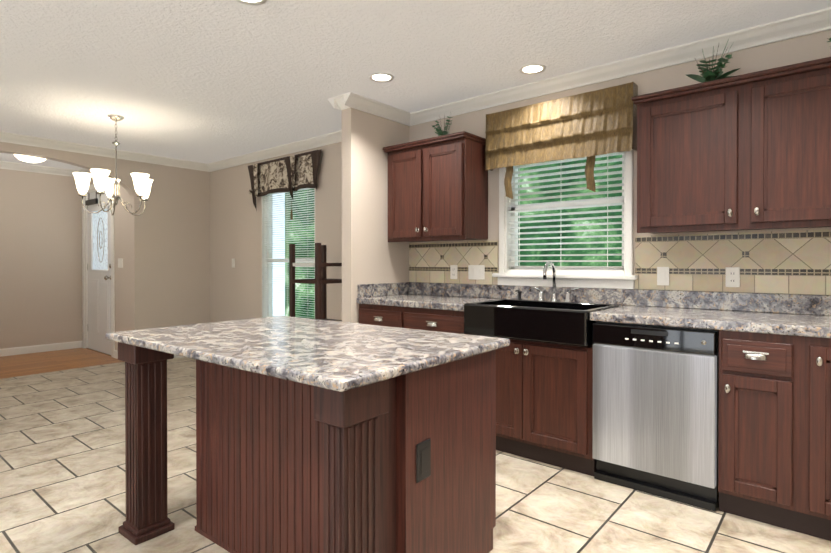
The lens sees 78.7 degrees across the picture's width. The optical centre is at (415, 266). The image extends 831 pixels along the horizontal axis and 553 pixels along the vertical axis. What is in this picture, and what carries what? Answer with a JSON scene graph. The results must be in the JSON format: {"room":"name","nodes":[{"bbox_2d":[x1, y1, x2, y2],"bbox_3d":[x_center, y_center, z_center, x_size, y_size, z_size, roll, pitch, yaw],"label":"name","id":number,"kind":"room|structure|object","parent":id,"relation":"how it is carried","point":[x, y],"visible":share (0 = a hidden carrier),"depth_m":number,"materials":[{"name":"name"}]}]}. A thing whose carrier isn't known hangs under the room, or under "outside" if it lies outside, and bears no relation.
{"room":"kitchen","nodes":[
{"label":"kitchen","id":0,"kind":"room"},
{"bbox_2d":[0,348,123,378],"bbox_3d":[-5.499,1.212,5.065,1.599,0.100,4.255,0,1,40],"label":"floor","id":1,"kind":"structure","parent":0,"point":[34,363],"depth_m":6.17,"materials":[{"name":"brown wood"}]},
{"bbox_2d":[118,344,495,552],"bbox_3d":[-0.489,0.756,2.177,1.393,0.854,0.917,0,0,38],"label":"kitchen island","id":2,"kind":"object","parent":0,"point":[319,436],"depth_m":1.89,"materials":[{"name":"brown wood"}]},
{"bbox_2d":[106,316,509,395],"bbox_3d":[-0.498,0.311,2.177,1.514,0.032,0.960,0,0,38],"label":"island countertop","id":3,"kind":"structure","parent":2,"relation":"on","point":[331,356],"depth_m":1.89,"materials":[{"name":"grey stone"}]},
{"bbox_2d":[289,243,341,321],"bbox_3d":[-0.803,0.487,4.307,0.398,1.361,0.398,0,1,40],"label":"barstool","id":4,"kind":"object","parent":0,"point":[320,281],"visible":0.17,"depth_m":4.26,"materials":[{"name":"brown wood"}]},
{"bbox_2d":[359,304,463,333],"bbox_3d":[0.131,0.732,3.908,1.036,0.877,0.670,0,1,40],"label":"base cabinet","id":5,"kind":"object","parent":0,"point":[448,321],"visible":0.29,"depth_m":3.64,"materials":[{"name":"brown wood"}]},
{"bbox_2d":[0,30,830,552],"bbox_3d":[-1.940,-0.021,2.700,10.320,2.600,5.460,0,1,40],"label":"wall","id":6,"kind":"structure","parent":0,"point":[184,240],"depth_m":4.09,"materials":[{"name":"beige paint"}]},
{"bbox_2d":[82,184,114,357],"bbox_3d":[-4.234,0.015,6.812,1.140,2.270,0.180,0,1,40],"label":"door","id":7,"kind":"structure","parent":6,"relation":"in","point":[98,293],"depth_m":6.85,"materials":[{"name":"white wood"}]},
{"bbox_2d":[0,131,207,358],"bbox_3d":[-4.348,-0.086,4.766,0.075,2.500,5.110,0,1,40],"label":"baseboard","id":8,"kind":"structure","parent":6,"relation":"attached to","point":[6,137],"depth_m":6.30,"materials":[{"name":"white wood"}]},
{"bbox_2d":[118,258,122,267],"bbox_3d":[-3.667,-0.046,6.289,0.152,0.115,0.010,0,1,40],"label":"light switch","id":9,"kind":"object","parent":6,"relation":"attached to","point":[120,262],"visible":1,"depth_m":6.28,"materials":[{"name":"white plastic"}]},
{"bbox_2d":[208,135,323,171],"bbox_3d":[-1.425,-0.091,5.600,3.300,2.500,0.075,0,1,40],"label":"crown molding","id":10,"kind":"structure","parent":6,"relation":"attached to","point":[318,141],"depth_m":5.79,"materials":[{"name":"white wood"}]},
{"bbox_2d":[248,149,321,219],"bbox_3d":[-1.478,-0.861,5.617,1.370,0.699,0.103,0,1,40],"label":"valance","id":11,"kind":"object","parent":6,"relation":"attached to","point":[291,174],"visible":1,"depth_m":5.61,"materials":[{"name":"brown fabric"}]},
{"bbox_2d":[262,188,314,317],"bbox_3d":[-1.397,-0.062,5.703,1.030,1.680,0.160,0,1,40],"label":"dining room window","id":12,"kind":"structure","parent":6,"relation":"in","point":[268,260],"depth_m":5.82,"materials":[{"name":"white"}]},
{"bbox_2d":[324,95,339,145],"bbox_3d":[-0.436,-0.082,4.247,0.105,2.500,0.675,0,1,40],"label":"crown molding","id":13,"kind":"structure","parent":6,"relation":"attached to","point":[334,137],"depth_m":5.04,"materials":[{"name":"white wood"}]},
{"bbox_2d":[340,92,411,141],"bbox_3d":[-0.313,-0.081,4.144,0.095,2.500,0.675,0,1,40],"label":"crown molding","id":14,"kind":"structure","parent":6,"relation":"attached to","point":[350,99],"depth_m":4.10,"materials":[{"name":"white wood"}]},
{"bbox_2d":[383,131,487,241],"bbox_3d":[0.151,-0.597,4.080,0.824,0.787,0.365,0,1,40],"label":"upper cabinet","id":15,"kind":"object","parent":6,"relation":"attached to","point":[437,188],"visible":1,"depth_m":3.90,"materials":[{"name":"brown wood"}]},
{"bbox_2d":[432,114,452,135],"bbox_3d":[0.246,-1.107,4.043,0.225,0.230,0.244,0,1,40],"label":"greenery","id":16,"kind":"object","parent":15,"relation":"on","point":[440,131],"visible":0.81,"depth_m":4.01,"materials":[{"name":"green plant"}]},
{"bbox_2d":[468,334,596,475],"bbox_3d":[0.849,0.812,3.306,0.835,0.725,0.670,0,1,40],"label":"base cabinet","id":17,"kind":"object","parent":6,"relation":"on","point":[544,402],"visible":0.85,"depth_m":2.99,"materials":[{"name":"brown wood"}]},
{"bbox_2d":[485,82,637,198],"bbox_3d":[0.973,-0.831,3.548,1.079,0.667,0.118,0,1,40],"label":"valance","id":18,"kind":"object","parent":6,"relation":"attached to","point":[590,125],"visible":1,"depth_m":3.46,"materials":[{"name":"gold fabric"}]},
{"bbox_2d":[492,149,637,288],"bbox_3d":[1.054,-0.405,3.617,1.055,1.095,0.200,0,1,40],"label":"kitchen window","id":19,"kind":"structure","parent":6,"relation":"in","point":[511,272],"depth_m":3.57,"materials":[{"name":"white wood"}]},
{"bbox_2d":[409,229,830,294],"bbox_3d":[1.761,-0.024,2.966,4.743,0.345,0.012,0,1,40],"label":"tile backsplash","id":20,"kind":"structure","parent":6,"relation":"attached to","point":[785,262],"depth_m":2.98,"materials":[{"name":"tile"}]},
{"bbox_2d":[450,265,456,278],"bbox_3d":[0.315,0.043,4.166,0.070,0.115,0.008,0,1,40],"label":"electrical outlet","id":21,"kind":"object","parent":20,"relation":"attached to","point":[453,271],"visible":1,"depth_m":4.17,"materials":[{"name":"white plastic"}]},
{"bbox_2d":[468,265,484,279],"bbox_3d":[0.483,0.044,4.024,0.152,0.115,0.010,0,1,40],"label":"light switch","id":22,"kind":"object","parent":20,"relation":"attached to","point":[476,272],"visible":1,"depth_m":4.02,"materials":[{"name":"white plastic"}]},
{"bbox_2d":[657,267,668,285],"bbox_3d":[1.536,0.059,3.141,0.070,0.115,0.010,0,1,40],"label":"light switch","id":23,"kind":"object","parent":20,"relation":"attached to","point":[662,275],"visible":1,"depth_m":3.14,"materials":[{"name":"white plastic"}]},
{"bbox_2d":[726,267,739,286],"bbox_3d":[1.819,0.060,2.905,0.070,0.115,0.008,0,1,40],"label":"electrical outlet","id":24,"kind":"object","parent":20,"relation":"attached to","point":[732,276],"visible":1,"depth_m":2.90,"materials":[{"name":"white plastic"}]},
{"bbox_2d":[412,7,830,125],"bbox_3d":[1.708,-1.279,2.962,4.660,0.088,0.075,0,1,40],"label":"crown molding","id":25,"kind":"structure","parent":6,"relation":"attached to","point":[786,29],"depth_m":3.17,"materials":[{"name":"white wood"}]},
{"bbox_2d":[592,321,718,511],"bbox_3d":[1.405,0.743,2.846,0.595,0.870,0.644,0,1,40],"label":"dishwasher","id":26,"kind":"object","parent":6,"relation":"on","point":[655,408],"visible":0.94,"depth_m":2.58,"materials":[{"name":"silver metal"}]},
{"bbox_2d":[631,74,750,232],"bbox_3d":[1.588,-0.595,2.894,0.530,0.775,0.335,0,1,40],"label":"upper cabinet","id":27,"kind":"object","parent":6,"relation":"attached to","point":[692,139],"depth_m":2.75,"materials":[{"name":"brown wood"}]},
{"bbox_2d":[686,39,739,82],"bbox_3d":[1.653,-1.118,2.834,0.296,0.270,0.324,0,1,40],"label":"greenery","id":28,"kind":"object","parent":27,"relation":"on","point":[707,75],"visible":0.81,"depth_m":2.81,"materials":[{"name":"green plant"}]},
{"bbox_2d":[718,330,805,533],"bbox_3d":[1.765,0.741,2.555,0.315,0.876,0.642,0,1,40],"label":"base cabinet","id":29,"kind":"object","parent":6,"relation":"on","point":[774,447],"depth_m":2.31,"materials":[{"name":"brown wood"}]},
{"bbox_2d":[747,57,830,229],"bbox_3d":[1.996,-0.592,2.552,0.534,0.775,0.335,0,1,40],"label":"upper cabinet","id":30,"kind":"object","parent":6,"relation":"attached to","point":[750,151],"depth_m":2.48,"materials":[{"name":"brown wood"}]},
{"bbox_2d":[806,337,830,540],"bbox_3d":[2.129,0.743,2.249,0.635,0.876,0.642,0,1,40],"label":"base cabinet","id":31,"kind":"object","parent":6,"relation":"on","point":[818,350],"depth_m":2.17,"materials":[{"name":"brown wood"}]},
{"bbox_2d":[357,282,830,337],"bbox_3d":[1.556,0.224,2.724,4.743,0.151,0.645,0,1,40],"label":"countertop","id":32,"kind":"structure","parent":31,"relation":"on","point":[793,314],"depth_m":2.96,"materials":[{"name":"stone"}]},
{"bbox_2d":[464,299,618,346],"bbox_3d":[0.798,0.339,3.252,0.818,0.201,0.539,0,1,40],"label":"farmhouse sink","id":33,"kind":"object","parent":32,"relation":"in","point":[564,323],"visible":0.83,"depth_m":3.04,"materials":[{"name":"black ceramic"}]},
{"bbox_2d":[515,261,578,301],"bbox_3d":[0.886,0.104,3.524,0.472,0.286,0.190,0,1,40],"label":"faucet","id":34,"kind":"object","parent":32,"relation":"on","point":[554,297],"visible":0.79,"depth_m":3.53,"materials":[{"name":"silver metal"}]},
{"bbox_2d":[0,0,830,169],"bbox_3d":[-1.940,-1.371,2.690,10.320,0.100,5.460,0,1,40],"label":"ceiling","id":35,"kind":"structure","parent":0,"point":[206,81],"depth_m":3.17,"materials":[{"name":"white paint"}]},
{"bbox_2d":[14,154,45,162],"bbox_3d":[-4.389,-1.267,5.778,0.304,0.150,0.304,0,1,40],"label":"light","id":36,"kind":"object","parent":35,"relation":"attached to","point":[31,159],"visible":0.31,"depth_m":5.71,"materials":[{"name":"white glass"}]},
{"bbox_2d":[73,114,152,215],"bbox_3d":[-2.658,-0.901,4.515,0.629,0.864,0.623,0,1,40],"label":"chandelier","id":37,"kind":"object","parent":35,"relation":"hanging from","point":[111,186],"visible":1,"depth_m":4.42,"materials":[{"name":"white glass"}]},
{"bbox_2d":[236,0,266,4],"bbox_3d":[-0.810,-1.316,2.460,0.176,0.006,0.176,0,1,40],"label":"recessed light","id":38,"kind":"object","parent":35,"relation":"in","point":[253,2],"visible":1,"depth_m":2.52,"materials":[{"name":"white"}]},
{"bbox_2d":[369,73,393,82],"bbox_3d":[-0.238,-1.324,3.546,0.176,0.006,0.176,0,1,40],"label":"recessed light","id":39,"kind":"object","parent":35,"relation":"in","point":[381,77],"visible":1,"depth_m":3.55,"materials":[{"name":"white glass"}]},
{"bbox_2d":[519,64,545,74],"bbox_3d":[0.784,-1.323,3.394,0.176,0.006,0.176,0,1,40],"label":"recessed light","id":40,"kind":"object","parent":35,"relation":"in","point":[530,69],"visible":1,"depth_m":3.39,"materials":[{"name":"white glass"}]},
{"label":"outside","id":41,"kind":"structure","parent":0,"visible":0},
{"bbox_2d":[285,155,621,318],"bbox_3d":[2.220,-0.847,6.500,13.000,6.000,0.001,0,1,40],"label":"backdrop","id":42,"kind":"structure","parent":41,"point":[302,311],"depth_m":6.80,"materials":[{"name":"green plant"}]}
]}

